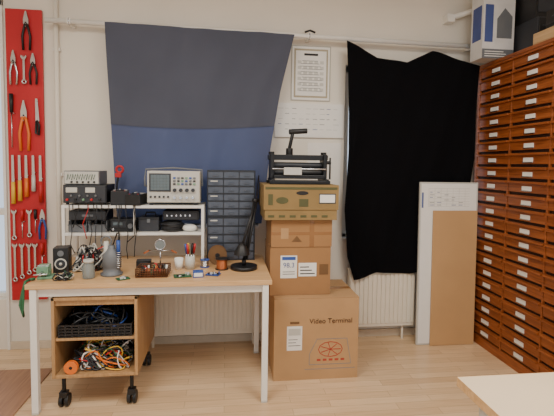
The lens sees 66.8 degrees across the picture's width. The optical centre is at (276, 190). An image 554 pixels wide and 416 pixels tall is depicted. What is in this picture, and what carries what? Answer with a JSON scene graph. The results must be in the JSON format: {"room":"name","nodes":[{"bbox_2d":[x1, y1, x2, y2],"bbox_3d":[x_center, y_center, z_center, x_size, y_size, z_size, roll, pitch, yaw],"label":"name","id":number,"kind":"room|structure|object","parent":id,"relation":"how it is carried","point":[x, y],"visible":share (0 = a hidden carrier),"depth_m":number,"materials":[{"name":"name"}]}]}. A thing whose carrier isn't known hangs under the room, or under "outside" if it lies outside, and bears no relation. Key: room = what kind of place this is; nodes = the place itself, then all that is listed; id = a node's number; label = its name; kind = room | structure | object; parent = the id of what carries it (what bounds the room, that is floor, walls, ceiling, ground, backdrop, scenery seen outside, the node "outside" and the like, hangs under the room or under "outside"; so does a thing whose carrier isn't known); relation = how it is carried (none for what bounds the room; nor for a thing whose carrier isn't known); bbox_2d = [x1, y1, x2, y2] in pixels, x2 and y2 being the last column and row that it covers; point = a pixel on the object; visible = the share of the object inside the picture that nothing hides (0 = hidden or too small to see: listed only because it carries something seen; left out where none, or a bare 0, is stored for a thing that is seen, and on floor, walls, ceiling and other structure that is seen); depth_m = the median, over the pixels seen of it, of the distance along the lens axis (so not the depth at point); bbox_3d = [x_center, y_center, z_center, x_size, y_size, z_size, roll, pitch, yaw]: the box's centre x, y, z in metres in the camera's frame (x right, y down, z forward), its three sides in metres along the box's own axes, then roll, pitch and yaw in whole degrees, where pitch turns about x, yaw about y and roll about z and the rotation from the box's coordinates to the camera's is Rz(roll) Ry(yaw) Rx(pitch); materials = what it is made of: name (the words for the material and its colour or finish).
{"room":"electronics workshop","nodes":[
{"label":"electronics workshop","id":0,"kind":"room"},
{"bbox_2d":[52,271,73,280],"bbox_3d":[-1.202,0.479,2.388,0.109,0.045,0.101,0,4,-7],"label":"cable","id":1,"kind":"object","parent":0,"point":[66,276],"depth_m":2.36,"materials":[{"name":"plastic"}]},
{"bbox_2d":[0,0,485,348],"bbox_3d":[-0.409,-0.286,3.354,5.200,2.950,0.220,0,4,-7],"label":"wall","id":2,"kind":"structure","parent":0,"point":[85,121],"depth_m":3.17,"materials":[{"name":"paint"}]},
{"bbox_2d":[0,208,5,296],"bbox_3d":[-2.392,-0.263,3.093,0.800,2.120,0.060,0,4,-7],"label":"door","id":3,"kind":"structure","parent":2,"relation":"in","point":[2,293],"depth_m":3.17,"materials":[{"name":"white paint"}]},
{"bbox_2d":[0,0,10,349],"bbox_3d":[-2.397,-0.117,3.001,0.870,2.600,0.020,0,4,-7],"label":"trim","id":4,"kind":"structure","parent":2,"relation":"attached to","point":[2,72],"depth_m":3.05,"materials":[{"name":"white paint"}]},
{"bbox_2d":[5,8,47,299],"bbox_3d":[-1.817,-0.242,3.058,0.245,2.100,0.030,0,4,-7],"label":"board","id":5,"kind":"object","parent":2,"relation":"attached to","point":[27,92],"visible":0.82,"depth_m":3.04,"materials":[{"name":"paint"}]},
{"bbox_2d":[9,93,15,146],"bbox_3d":[-1.891,-0.502,3.002,0.034,0.380,0.032,0,4,-7],"label":"screwdriver","id":6,"kind":"object","parent":5,"relation":"attached to","point":[10,94],"visible":1,"depth_m":2.99,"materials":[{"name":"black plastic"}]},
{"bbox_2d":[11,155,15,203],"bbox_3d":[-1.899,-0.082,3.027,0.032,0.350,0.032,0,4,-7],"label":"file","id":7,"kind":"object","parent":5,"relation":"attached to","point":[13,192],"visible":1,"depth_m":3.02,"materials":[{"name":"yellow plastic"}]},
{"bbox_2d":[9,50,17,84],"bbox_3d":[-1.869,-0.875,2.982,0.063,0.240,0.030,0,4,-7],"label":"pliers","id":8,"kind":"object","parent":5,"relation":"hanging from","point":[13,57],"visible":1,"depth_m":2.97,"materials":[{"name":"silver metal"}]},
{"bbox_2d":[11,209,16,239],"bbox_3d":[-1.905,0.247,3.048,0.040,0.227,0.030,0,4,-7],"label":"spanner","id":9,"kind":"object","parent":5,"relation":"attached to","point":[13,212],"visible":1,"depth_m":3.04,"materials":[{"name":"silver metal"}]},
{"bbox_2d":[12,243,17,281],"bbox_3d":[-1.909,0.523,3.065,0.040,0.287,0.030,0,4,-7],"label":"spanner","id":10,"kind":"object","parent":5,"relation":"attached to","point":[14,246],"visible":1,"depth_m":3.06,"materials":[{"name":"silver metal"}]},
{"bbox_2d":[18,155,22,200],"bbox_3d":[-1.855,-0.092,3.032,0.032,0.330,0.032,0,4,-7],"label":"file","id":11,"kind":"object","parent":5,"relation":"attached to","point":[20,198],"visible":1,"depth_m":3.02,"materials":[{"name":"yellow plastic"}]},
{"bbox_2d":[19,243,24,278],"bbox_3d":[-1.861,0.513,3.070,0.040,0.267,0.030,0,4,-7],"label":"spanner","id":12,"kind":"object","parent":5,"relation":"attached to","point":[20,245],"visible":1,"depth_m":3.06,"materials":[{"name":"silver metal"}]},
{"bbox_2d":[20,209,25,237],"bbox_3d":[-1.847,0.239,3.055,0.030,0.210,0.030,0,4,-7],"label":"screwdriver","id":13,"kind":"object","parent":5,"relation":"attached to","point":[21,210],"visible":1,"depth_m":3.04,"materials":[{"name":"red paint"}]},
{"bbox_2d":[20,55,26,83],"bbox_3d":[-1.801,-0.863,2.991,0.040,0.207,0.030,0,4,-7],"label":"spanner","id":14,"kind":"object","parent":5,"relation":"attached to","point":[21,56],"visible":1,"depth_m":2.98,"materials":[{"name":"silver metal"}]},
{"bbox_2d":[18,100,29,150],"bbox_3d":[-1.813,-0.468,3.014,0.082,0.360,0.030,0,4,-7],"label":"pliers","id":15,"kind":"object","parent":5,"relation":"hanging from","point":[23,112],"visible":1,"depth_m":3.00,"materials":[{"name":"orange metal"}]},
{"bbox_2d":[21,11,30,49],"bbox_3d":[-1.776,-1.135,2.977,0.069,0.270,0.030,0,4,-7],"label":"tool","id":16,"kind":"object","parent":5,"relation":"hanging from","point":[25,17],"visible":1,"depth_m":2.97,"materials":[{"name":"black metal"}]},
{"bbox_2d":[24,155,29,196],"bbox_3d":[-1.810,-0.107,3.036,0.032,0.300,0.032,0,4,-7],"label":"file","id":17,"kind":"object","parent":5,"relation":"attached to","point":[26,184],"visible":1,"depth_m":3.03,"materials":[{"name":"orange plastic"}]},
{"bbox_2d":[26,209,31,237],"bbox_3d":[-1.802,0.237,3.060,0.040,0.207,0.030,0,4,-7],"label":"spanner","id":18,"kind":"object","parent":5,"relation":"attached to","point":[29,212],"visible":1,"depth_m":3.06,"materials":[{"name":"silver metal"}]},
{"bbox_2d":[26,243,31,274],"bbox_3d":[-1.813,0.498,3.075,0.040,0.237,0.030,0,4,-7],"label":"spanner","id":19,"kind":"object","parent":5,"relation":"attached to","point":[27,245],"visible":1,"depth_m":3.07,"materials":[{"name":"silver metal"}]},
{"bbox_2d":[29,53,37,84],"bbox_3d":[-1.739,-0.870,2.998,0.063,0.220,0.030,0,4,-7],"label":"cutter","id":20,"kind":"object","parent":5,"relation":"hanging from","point":[32,59],"visible":1,"depth_m":2.99,"materials":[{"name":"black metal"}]},
{"bbox_2d":[31,155,36,190],"bbox_3d":[-1.762,-0.126,3.041,0.032,0.260,0.032,0,4,-7],"label":"file","id":21,"kind":"object","parent":5,"relation":"attached to","point":[33,181],"visible":1,"depth_m":3.04,"materials":[{"name":"grey metal"}]},
{"bbox_2d":[32,243,37,271],"bbox_3d":[-1.772,0.489,3.080,0.040,0.217,0.030,0,4,-7],"label":"spanner","id":22,"kind":"object","parent":5,"relation":"attached to","point":[33,245],"visible":0.7,"depth_m":3.07,"materials":[{"name":"silver metal"}]},
{"bbox_2d":[33,209,37,232],"bbox_3d":[-1.758,0.219,3.064,0.030,0.170,0.030,0,4,-7],"label":"screwdriver","id":23,"kind":"object","parent":5,"relation":"attached to","point":[34,210],"visible":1,"depth_m":3.05,"materials":[{"name":"black plastic"}]},
{"bbox_2d":[35,99,39,134],"bbox_3d":[-1.723,-0.530,3.019,0.031,0.263,0.034,4,5,42],"label":"small handsaw","id":24,"kind":"object","parent":5,"relation":"hanging from","point":[36,100],"visible":1,"depth_m":3.02,"materials":[{"name":"silver metal"}]},
{"bbox_2d":[39,155,43,201],"bbox_3d":[-1.714,-0.086,3.049,0.032,0.340,0.032,0,4,-7],"label":"file","id":25,"kind":"object","parent":5,"relation":"attached to","point":[40,160],"visible":1,"depth_m":3.04,"materials":[{"name":"red paint"}]},
{"bbox_2d":[38,209,46,238],"bbox_3d":[-1.713,0.245,3.071,0.063,0.220,0.030,0,4,-7],"label":"pliers","id":26,"kind":"object","parent":5,"relation":"hanging from","point":[42,215],"visible":1,"depth_m":3.06,"materials":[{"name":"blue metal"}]},
{"bbox_2d":[40,243,44,263],"bbox_3d":[-1.721,0.491,3.086,0.030,0.220,0.030,0,4,-7],"label":"screwdriver","id":27,"kind":"object","parent":5,"relation":"attached to","point":[41,244],"visible":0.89,"depth_m":3.07,"materials":[{"name":"red paint"}]},
{"bbox_2d":[53,0,63,244],"bbox_3d":[-1.599,-0.285,3.074,0.050,2.950,0.046,0,4,-7],"label":"pipe","id":28,"kind":"object","parent":2,"relation":"attached to","point":[56,49],"visible":0.59,"depth_m":3.04,"materials":[{"name":"metal"}]},
{"bbox_2d":[152,292,261,347],"bbox_3d":[-0.564,0.907,3.238,0.928,0.578,0.118,0,4,-7],"label":"radiator","id":29,"kind":"object","parent":2,"relation":"attached to","point":[196,313],"visible":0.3,"depth_m":3.19,"materials":[{"name":"metal"}]},
{"bbox_2d":[10,327,414,349],"bbox_3d":[-0.217,1.165,3.350,3.600,0.060,0.015,0,4,-7],"label":"baseboard","id":30,"kind":"structure","parent":2,"relation":"attached to","point":[15,345],"depth_m":3.31,"materials":[{"name":"paint"}]},
{"bbox_2d":[184,223,257,228],"bbox_3d":[-0.630,-0.359,3.272,0.980,1.300,0.120,0,4,-7],"label":"window","id":31,"kind":"structure","parent":2,"relation":"in","point":[256,224],"depth_m":3.31,"materials":[{"name":"white paint"}]},
{"bbox_2d":[44,17,470,51],"bbox_3d":[-0.023,-1.171,3.167,3.230,0.086,0.133,0,4,-7],"label":"rail","id":32,"kind":"object","parent":2,"relation":"attached to","point":[72,23],"visible":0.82,"depth_m":3.17,"materials":[{"name":"white metal"}]},
{"bbox_2d":[105,22,293,223],"bbox_3d":[-0.549,-0.469,3.070,1.350,1.427,0.043,0,4,-7],"label":"curtain","id":33,"kind":"object","parent":32,"relation":"hanging from","point":[195,98],"visible":0.85,"depth_m":3.05,"materials":[{"name":"fabric"}]},
{"bbox_2d":[345,41,479,279],"bbox_3d":[1.046,-0.214,3.290,1.075,1.835,0.036,0,4,-7],"label":"curtain","id":34,"kind":"object","parent":32,"relation":"hanging from","point":[412,122],"visible":0.86,"depth_m":3.28,"materials":[{"name":"fabric"}]},
{"bbox_2d":[274,102,343,137],"bbox_3d":[0.254,-0.551,3.297,0.550,0.265,0.020,0,4,-7],"label":"poster","id":35,"kind":"object","parent":2,"relation":"attached to","point":[320,120],"visible":0.95,"depth_m":3.29,"materials":[{"name":"white paper"}]},
{"bbox_2d":[291,45,330,101],"bbox_3d":[0.265,-0.916,3.281,0.312,0.425,0.009,0,4,-7],"label":"certificate","id":36,"kind":"object","parent":2,"relation":"attached to","point":[310,65],"visible":0.99,"depth_m":3.28,"materials":[{"name":"white paper"}]},
{"bbox_2d":[307,143,340,202],"bbox_3d":[0.372,-0.139,3.345,0.270,0.480,0.004,0,4,-7],"label":"notice","id":37,"kind":"object","parent":2,"relation":"attached to","point":[333,150],"visible":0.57,"depth_m":3.34,"materials":[{"name":"white paper"}]},
{"bbox_2d":[342,66,348,239],"bbox_3d":[1.034,-0.299,3.479,1.025,1.400,0.120,0,4,-7],"label":"window","id":38,"kind":"structure","parent":2,"relation":"in","point":[346,74],"depth_m":3.42,"materials":[{"name":"white paint"}]},
{"bbox_2d":[347,267,414,338],"bbox_3d":[0.836,0.911,3.410,0.548,0.588,0.118,0,4,-7],"label":"radiator","id":39,"kind":"object","parent":2,"relation":"attached to","point":[385,299],"visible":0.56,"depth_m":3.36,"materials":[{"name":"metal"}]},
{"bbox_2d":[443,9,471,24],"bbox_3d":[1.754,-1.500,3.390,0.827,0.329,0.080,0,4,-7],"label":"ceiling pipe","id":40,"kind":"object","parent":2,"relation":"attached to","point":[448,19],"visible":0.66,"depth_m":3.33,"materials":[{"name":"white metal"}]},
{"bbox_2d":[0,335,518,415],"bbox_3d":[-0.076,1.418,0.549,5.200,0.100,6.130,0,4,-7],"label":"floor","id":41,"kind":"structure","parent":0,"point":[396,376],"depth_m":2.68,"materials":[{"name":"laminate"}]},
{"bbox_2d":[0,368,51,415],"bbox_3d":[-1.988,1.250,1.971,1.150,0.008,1.630,0,4,-7],"label":"rug","id":42,"kind":"object","parent":41,"relation":"on","point":[15,385],"depth_m":2.59,"materials":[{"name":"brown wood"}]},
{"bbox_2d":[51,294,153,406],"bbox_3d":[-1.058,0.900,2.643,0.465,0.650,0.560,0,4,-7],"label":"base cabinet","id":43,"kind":"object","parent":41,"relation":"on","point":[63,349],"visible":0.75,"depth_m":2.40,"materials":[{"name":"brown wood"}]},
{"bbox_2d":[64,360,78,374],"bbox_3d":[-1.161,0.996,2.372,0.074,0.074,0.024,0,4,-7],"label":"spool","id":44,"kind":"object","parent":43,"relation":"in","point":[71,366],"visible":1,"depth_m":2.36,"materials":[{"name":"orange plastic"}]},
{"bbox_2d":[58,304,133,337],"bbox_3d":[-1.051,0.725,2.579,0.400,0.174,0.426,0,4,-7],"label":"crate","id":45,"kind":"object","parent":43,"relation":"in","point":[116,319],"visible":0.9,"depth_m":2.42,"materials":[{"name":"plastic"}]},
{"bbox_2d":[73,339,134,369],"bbox_3d":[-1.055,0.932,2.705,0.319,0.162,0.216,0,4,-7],"label":"cable bundle","id":46,"kind":"object","parent":43,"relation":"in","point":[131,341],"visible":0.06,"depth_m":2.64,"materials":[{"name":"plastic"}]},
{"bbox_2d":[25,254,271,415],"bbox_3d":[-0.744,0.858,2.724,1.347,0.735,0.710,0,4,-7],"label":"table","id":47,"kind":"object","parent":41,"relation":"on","point":[259,280],"visible":0.83,"depth_m":2.41,"materials":[{"name":"brown wood"}]},
{"bbox_2d":[18,277,34,317],"bbox_3d":[-1.379,0.588,2.321,0.031,0.201,0.098,2,4,15],"label":"strap","id":48,"kind":"object","parent":47,"relation":"hanging from","point":[22,296],"visible":0.98,"depth_m":2.28,"materials":[{"name":"plastic"}]},
{"bbox_2d":[33,263,54,279],"bbox_3d":[-1.317,0.462,2.378,0.085,0.080,0.150,0,4,-18],"label":"vise","id":49,"kind":"object","parent":47,"relation":"on","point":[43,271],"visible":0.98,"depth_m":2.37,"materials":[{"name":"green metal"}]},
{"bbox_2d":[53,245,71,272],"bbox_3d":[-1.308,0.416,2.561,0.085,0.150,0.112,0,4,-16],"label":"speaker","id":50,"kind":"object","parent":47,"relation":"on","point":[62,254],"visible":0.98,"depth_m":2.52},
{"bbox_2d":[70,243,103,271],"bbox_3d":[-1.156,0.413,2.611,0.207,0.152,0.169,0,4,-7],"label":"clutter","id":51,"kind":"object","parent":47,"relation":"on","point":[82,254],"visible":0.66,"depth_m":2.58,"materials":[{"name":"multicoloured plastic"}]},
{"bbox_2d":[82,258,94,278],"bbox_3d":[-1.085,0.449,2.419,0.068,0.108,0.068,0,4,-7],"label":"glass jar","id":52,"kind":"object","parent":47,"relation":"on","point":[88,268],"visible":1,"depth_m":2.39,"materials":[{"name":"white glass"}]},
{"bbox_2d":[100,233,122,276],"bbox_3d":[-0.993,0.372,2.503,0.155,0.253,0.127,3,4,31],"label":"iron stand","id":53,"kind":"object","parent":47,"relation":"on","point":[111,258],"visible":1,"depth_m":2.47,"materials":[{"name":"grey plastic"}]},
{"bbox_2d":[115,276,129,280],"bbox_3d":[-0.882,0.497,2.406,0.070,0.019,0.050,-2,4,-36],"label":"circuit board","id":54,"kind":"object","parent":47,"relation":"on","point":[120,277],"visible":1,"depth_m":2.40,"materials":[{"name":"green plastic"}]},
{"bbox_2d":[61,202,205,258],"bbox_3d":[-0.952,0.281,2.884,0.905,0.390,0.254,0,4,-7],"label":"shelf","id":55,"kind":"object","parent":47,"relation":"on","point":[201,230],"visible":0.59,"depth_m":2.78,"materials":[{"name":"white metal"}]},
{"bbox_2d":[68,220,89,231],"bbox_3d":[-1.314,0.228,2.840,0.121,0.075,0.204,0,4,-7],"label":"storage bin","id":56,"kind":"object","parent":55,"relation":"on","point":[75,228],"visible":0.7,"depth_m":2.75,"materials":[{"name":"grey plastic"}]},
{"bbox_2d":[69,208,112,219],"bbox_3d":[-1.253,0.157,2.838,0.235,0.064,0.192,0,4,-7],"label":"instrument case","id":57,"kind":"object","parent":56,"relation":"on","point":[82,212],"visible":0.86,"depth_m":2.76,"materials":[{"name":"plastic"}]},
{"bbox_2d":[63,184,114,204],"bbox_3d":[-1.257,0.020,2.818,0.270,0.130,0.234,0,4,-7],"label":"supplies","id":58,"kind":"object","parent":55,"relation":"on","point":[72,193],"visible":0.92,"depth_m":2.72,"materials":[{"name":"black plastic"}]},
{"bbox_2d":[64,170,106,184],"bbox_3d":[-1.282,-0.091,2.817,0.220,0.088,0.198,0,4,-7],"label":"instrument","id":59,"kind":"object","parent":58,"relation":"on","point":[70,176],"visible":1,"depth_m":2.73,"materials":[{"name":"grey plastic"}]},
{"bbox_2d":[88,217,113,231],"bbox_3d":[-1.190,0.229,2.855,0.121,0.075,0.204,0,4,-7],"label":"storage bin","id":60,"kind":"object","parent":55,"relation":"on","point":[107,222],"visible":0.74,"depth_m":2.76,"materials":[{"name":"grey plastic"}]},
{"bbox_2d":[69,205,136,258],"bbox_3d":[-1.127,0.267,2.722,0.424,0.356,0.022,0,4,-7],"label":"lead","id":61,"kind":"object","parent":55,"relation":"hanging from","point":[119,215],"visible":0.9,"depth_m":2.71,"materials":[{"name":"grey plastic"}]},
{"bbox_2d":[115,165,123,188],"bbox_3d":[-1.103,-0.049,2.921,0.080,0.260,0.040,0,4,-7],"label":"tool","id":62,"kind":"object","parent":55,"relation":"on","point":[118,174],"visible":0.8,"depth_m":2.91,"materials":[{"name":"red plastic"}]},
{"bbox_2d":[111,189,128,204],"bbox_3d":[-1.050,0.037,2.811,0.110,0.102,0.150,0,4,-18],"label":"multimeter","id":63,"kind":"object","parent":55,"relation":"on","point":[118,195],"visible":0.95,"depth_m":2.74,"materials":[{"name":"black plastic"}]},
{"bbox_2d":[110,217,138,231],"bbox_3d":[-1.029,0.227,2.837,0.160,0.085,0.138,0,4,-7],"label":"station","id":64,"kind":"object","parent":55,"relation":"on","point":[113,222],"visible":0.88,"depth_m":2.79,"materials":[{"name":"black plastic"}]},
{"bbox_2d":[125,192,146,204],"bbox_3d":[-0.940,0.049,2.816,0.100,0.082,0.150,1,4,2],"label":"multimeter","id":65,"kind":"object","parent":55,"relation":"on","point":[135,198],"visible":0.98,"depth_m":2.74,"materials":[{"name":"black plastic"}]},
{"bbox_2d":[138,212,162,231],"bbox_3d":[-0.870,0.206,2.892,0.136,0.125,0.171,0,4,-7],"label":"toolbox","id":66,"kind":"object","parent":55,"relation":"on","point":[146,222],"visible":0.96,"depth_m":2.82,"materials":[{"name":"grey plastic"}]},
{"bbox_2d":[160,220,183,230],"bbox_3d":[-0.714,0.236,2.875,0.162,0.058,0.156,0,4,-7],"label":"cable hank","id":67,"kind":"object","parent":55,"relation":"on","point":[167,225],"visible":0.96,"depth_m":2.82,"materials":[{"name":"black plastic"}]},
{"bbox_2d":[163,209,199,219],"bbox_3d":[-0.663,0.164,2.931,0.240,0.060,0.172,0,4,-7],"label":"module","id":68,"kind":"object","parent":67,"relation":"on","point":[168,214],"visible":1,"depth_m":2.86,"materials":[{"name":"black plastic"}]},
{"bbox_2d":[144,167,202,204],"bbox_3d":[-0.699,-0.037,2.879,0.385,0.252,0.222,0,4,-7],"label":"oscilloscope","id":69,"kind":"object","parent":55,"relation":"on","point":[162,186],"visible":1,"depth_m":2.79,"materials":[{"name":"beige plastic"}]},
{"bbox_2d":[183,224,196,230],"bbox_3d":[-0.595,0.252,2.870,0.100,0.040,0.100,0,4,-7],"label":"tape roll","id":70,"kind":"object","parent":55,"relation":"on","point":[188,227],"visible":1,"depth_m":2.83,"materials":[{"name":"white plastic"}]},
{"bbox_2d":[136,259,153,267],"bbox_3d":[-0.847,0.466,2.706,0.110,0.045,0.062,0,4,-13],"label":"box","id":71,"kind":"object","parent":47,"relation":"on","point":[138,261],"visible":0.52,"depth_m":2.68,"materials":[{"name":"plastic"}]},
{"bbox_2d":[135,263,170,277],"bbox_3d":[-0.739,0.471,2.513,0.185,0.062,0.145,0,4,-7],"label":"basket tray","id":72,"kind":"object","parent":47,"relation":"on","point":[158,271],"visible":1,"depth_m":2.47,"materials":[{"name":"brown wicker"}]},
{"bbox_2d":[144,239,176,266],"bbox_3d":[-0.744,0.398,2.680,0.210,0.186,0.040,0,4,-7],"label":"stand","id":73,"kind":"object","parent":47,"relation":"on","point":[159,244],"visible":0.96,"depth_m":2.67,"materials":[{"name":"silver metal"}]},
{"bbox_2d":[174,257,182,269],"bbox_3d":[-0.621,0.460,2.658,0.056,0.070,0.056,0,4,-7],"label":"cup","id":74,"kind":"object","parent":47,"relation":"on","point":[178,260],"visible":1,"depth_m":2.64,"materials":[{"name":"white plastic"}]},
{"bbox_2d":[173,272,191,277],"bbox_3d":[-0.560,0.496,2.486,0.100,0.020,0.070,0,4,-18],"label":"circuit board","id":75,"kind":"object","parent":47,"relation":"on","point":[187,274],"visible":1,"depth_m":2.48,"materials":[{"name":"green plastic"}]},
{"bbox_2d":[184,243,195,269],"bbox_3d":[-0.551,0.414,2.664,0.074,0.161,0.066,0,4,-7],"label":"pen holder","id":76,"kind":"object","parent":47,"relation":"on","point":[189,259],"visible":1,"depth_m":2.64,"materials":[{"name":"white plastic"}]},
{"bbox_2d":[193,270,202,277],"bbox_3d":[-0.466,0.490,2.485,0.060,0.035,0.051,0,4,-13],"label":"box","id":77,"kind":"object","parent":47,"relation":"on","point":[196,273],"visible":1,"depth_m":2.46,"materials":[{"name":"blue plastic"}]},
{"bbox_2d":[200,258,208,267],"bbox_3d":[-0.467,0.468,2.718,0.060,0.052,0.060,0,4,-7],"label":"spool","id":78,"kind":"object","parent":47,"relation":"on","point":[205,261],"visible":1,"depth_m":2.70,"materials":[{"name":"blue plastic"}]},
{"bbox_2d":[206,271,220,275],"bbox_3d":[-0.384,0.497,2.528,0.080,0.018,0.060,1,4,10],"label":"circuit board","id":79,"kind":"object","parent":47,"relation":"on","point":[208,273],"visible":1,"depth_m":2.52,"materials":[{"name":"blue plastic"}]},
{"bbox_2d":[208,245,226,264],"bbox_3d":[-0.397,0.427,2.805,0.123,0.123,0.052,0,4,-7],"label":"spool","id":80,"kind":"object","parent":47,"relation":"on","point":[215,251],"visible":0.79,"depth_m":2.78,"materials":[{"name":"wood"}]},
{"bbox_2d":[215,257,228,270],"bbox_3d":[-0.350,0.462,2.671,0.084,0.072,0.084,0,4,-7],"label":"spool","id":81,"kind":"object","parent":47,"relation":"on","point":[221,265],"visible":1,"depth_m":2.64,"materials":[{"name":"orange plastic"}]},
{"bbox_2d":[207,217,254,259],"bbox_3d":[-0.328,0.326,2.990,0.330,0.304,0.176,0,4,-7],"label":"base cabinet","id":82,"kind":"object","parent":47,"relation":"on","point":[227,232],"visible":0.73,"depth_m":2.91,"materials":[{"name":"plastic"}]},
{"bbox_2d":[207,170,255,216],"bbox_3d":[-0.324,0.014,2.971,0.330,0.319,0.176,0,4,-7],"label":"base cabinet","id":83,"kind":"object","parent":82,"relation":"on","point":[230,193],"visible":0.91,"depth_m":2.89,"materials":[{"name":"plastic"}]},
{"bbox_2d":[231,175,259,271],"bbox_3d":[-0.176,0.199,2.709,0.170,0.596,0.267,4,5,41],"label":"desk lamp","id":84,"kind":"object","parent":47,"relation":"on","point":[242,249],"visible":1,"depth_m":2.68,"materials":[{"name":"black plastic"}]},
{"bbox_2d":[268,279,358,380],"bbox_3d":[0.233,0.952,2.951,0.561,0.546,0.429,0,4,-7],"label":"cardboard box","id":85,"kind":"object","parent":41,"relation":"on","point":[312,336],"visible":0.98,"depth_m":2.75,"materials":[{"name":"brown cardboard"}]},
{"bbox_2d":[265,238,330,294],"bbox_3d":[0.134,0.518,2.939,0.404,0.317,0.354,0,4,-7],"label":"box","id":86,"kind":"object","parent":85,"relation":"on","point":[292,270],"visible":0.96,"depth_m":2.77,"materials":[{"name":"brown cardboard"}]},
{"bbox_2d":[266,220,331,246],"bbox_3d":[0.142,0.268,2.926,0.404,0.180,0.352,0,4,-7],"label":"cardboard box","id":87,"kind":"object","parent":86,"relation":"on","point":[279,233],"visible":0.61,"depth_m":2.75,"materials":[{"name":"brown cardboard"}]},
{"bbox_2d":[259,182,338,219],"bbox_3d":[0.135,0.064,2.891,0.488,0.227,0.392,0,4,-7],"label":"box","id":88,"kind":"object","parent":87,"relation":"on","point":[276,201],"visible":0.99,"depth_m":2.70,"materials":[{"name":"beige cardboard"}]},
{"bbox_2d":[266,128,330,184],"bbox_3d":[0.157,-0.238,2.871,0.436,0.378,0.240,0,4,-7],"label":"press","id":89,"kind":"object","parent":88,"relation":"on","point":[277,170],"visible":1,"depth_m":2.83,"materials":[{"name":"black metal"}]},
{"bbox_2d":[415,182,477,344],"bbox_3d":[1.338,0.574,3.314,0.480,1.282,0.044,0,4,-7],"label":"whiteboard","id":90,"kind":"object","parent":41,"relation":"on","point":[433,196],"visible":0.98,"depth_m":3.28,"materials":[{"name":"grey plastic"}]},
{"bbox_2d":[429,211,477,345],"bbox_3d":[1.387,0.686,3.303,0.365,1.063,0.032,0,4,-7],"label":"sheet","id":91,"kind":"object","parent":41,"relation":"on","point":[454,233],"visible":1,"depth_m":3.30,"materials":[{"name":"brown cardboard"}]},
{"bbox_2d":[457,372,553,415],"bbox_3d":[1.254,0.998,0.767,1.252,0.750,1.292,0,4,-7],"label":"meeting table","id":92,"kind":"object","parent":41,"relation":"on","point":[527,394],"visible":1,"depth_m":1.22,"materials":[{"name":"laminate"}]},
{"bbox_2d":[473,37,553,373],"bbox_3d":[1.979,0.171,2.488,0.564,2.210,1.950,0,4,-7],"label":"tall cabinet","id":93,"kind":"object","parent":41,"relation":"on","point":[514,167],"visible":0.94,"depth_m":2.92,"materials":[{"name":"red wood"}]},
{"bbox_2d":[470,0,515,62],"bbox_3d":[1.629,-1.249,3.173,0.251,0.528,0.152,0,4,-7],"label":"carton","id":94,"kind":"object","parent":93,"relation":"on","point":[493,21],"visible":0.85,"depth_m":3.11,"materials":[{"name":"white cardboard"}]},
{"bbox_2d":[513,0,553,52],"bbox_3d":[1.968,-1.221,3.120,0.350,0.488,0.382,0,4,-7],"label":"equipment case","id":95,"kind":"object","parent":93,"relation":"on","point":[530,15],"visible":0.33,"depth_m":3.01,"materials":[{"name":"grey plastic"}]},
{"bbox_2d":[533,26,553,44],"bbox_3d":[1.914,-0.985,2.604,0.380,0.078,0.420,0,4,-7],"label":"wooden tray","id":96,"kind":"object","parent":93,"relation":"on","point":[548,33],"visible":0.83,"depth_m":2.70,"materials":[{"name":"brown wood"}]},
{"bbox_2d":[545,8,553,28],"bbox_3d":[1.907,-1.056,2.594,0.338,0.196,0.310,0,4,-7],"label":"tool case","id":97,"kind":"object","parent":96,"relation":"on","point":[550,14],"visible":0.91,"depth_m":2.69,"materials":[{"name":"plastic"}]}
]}

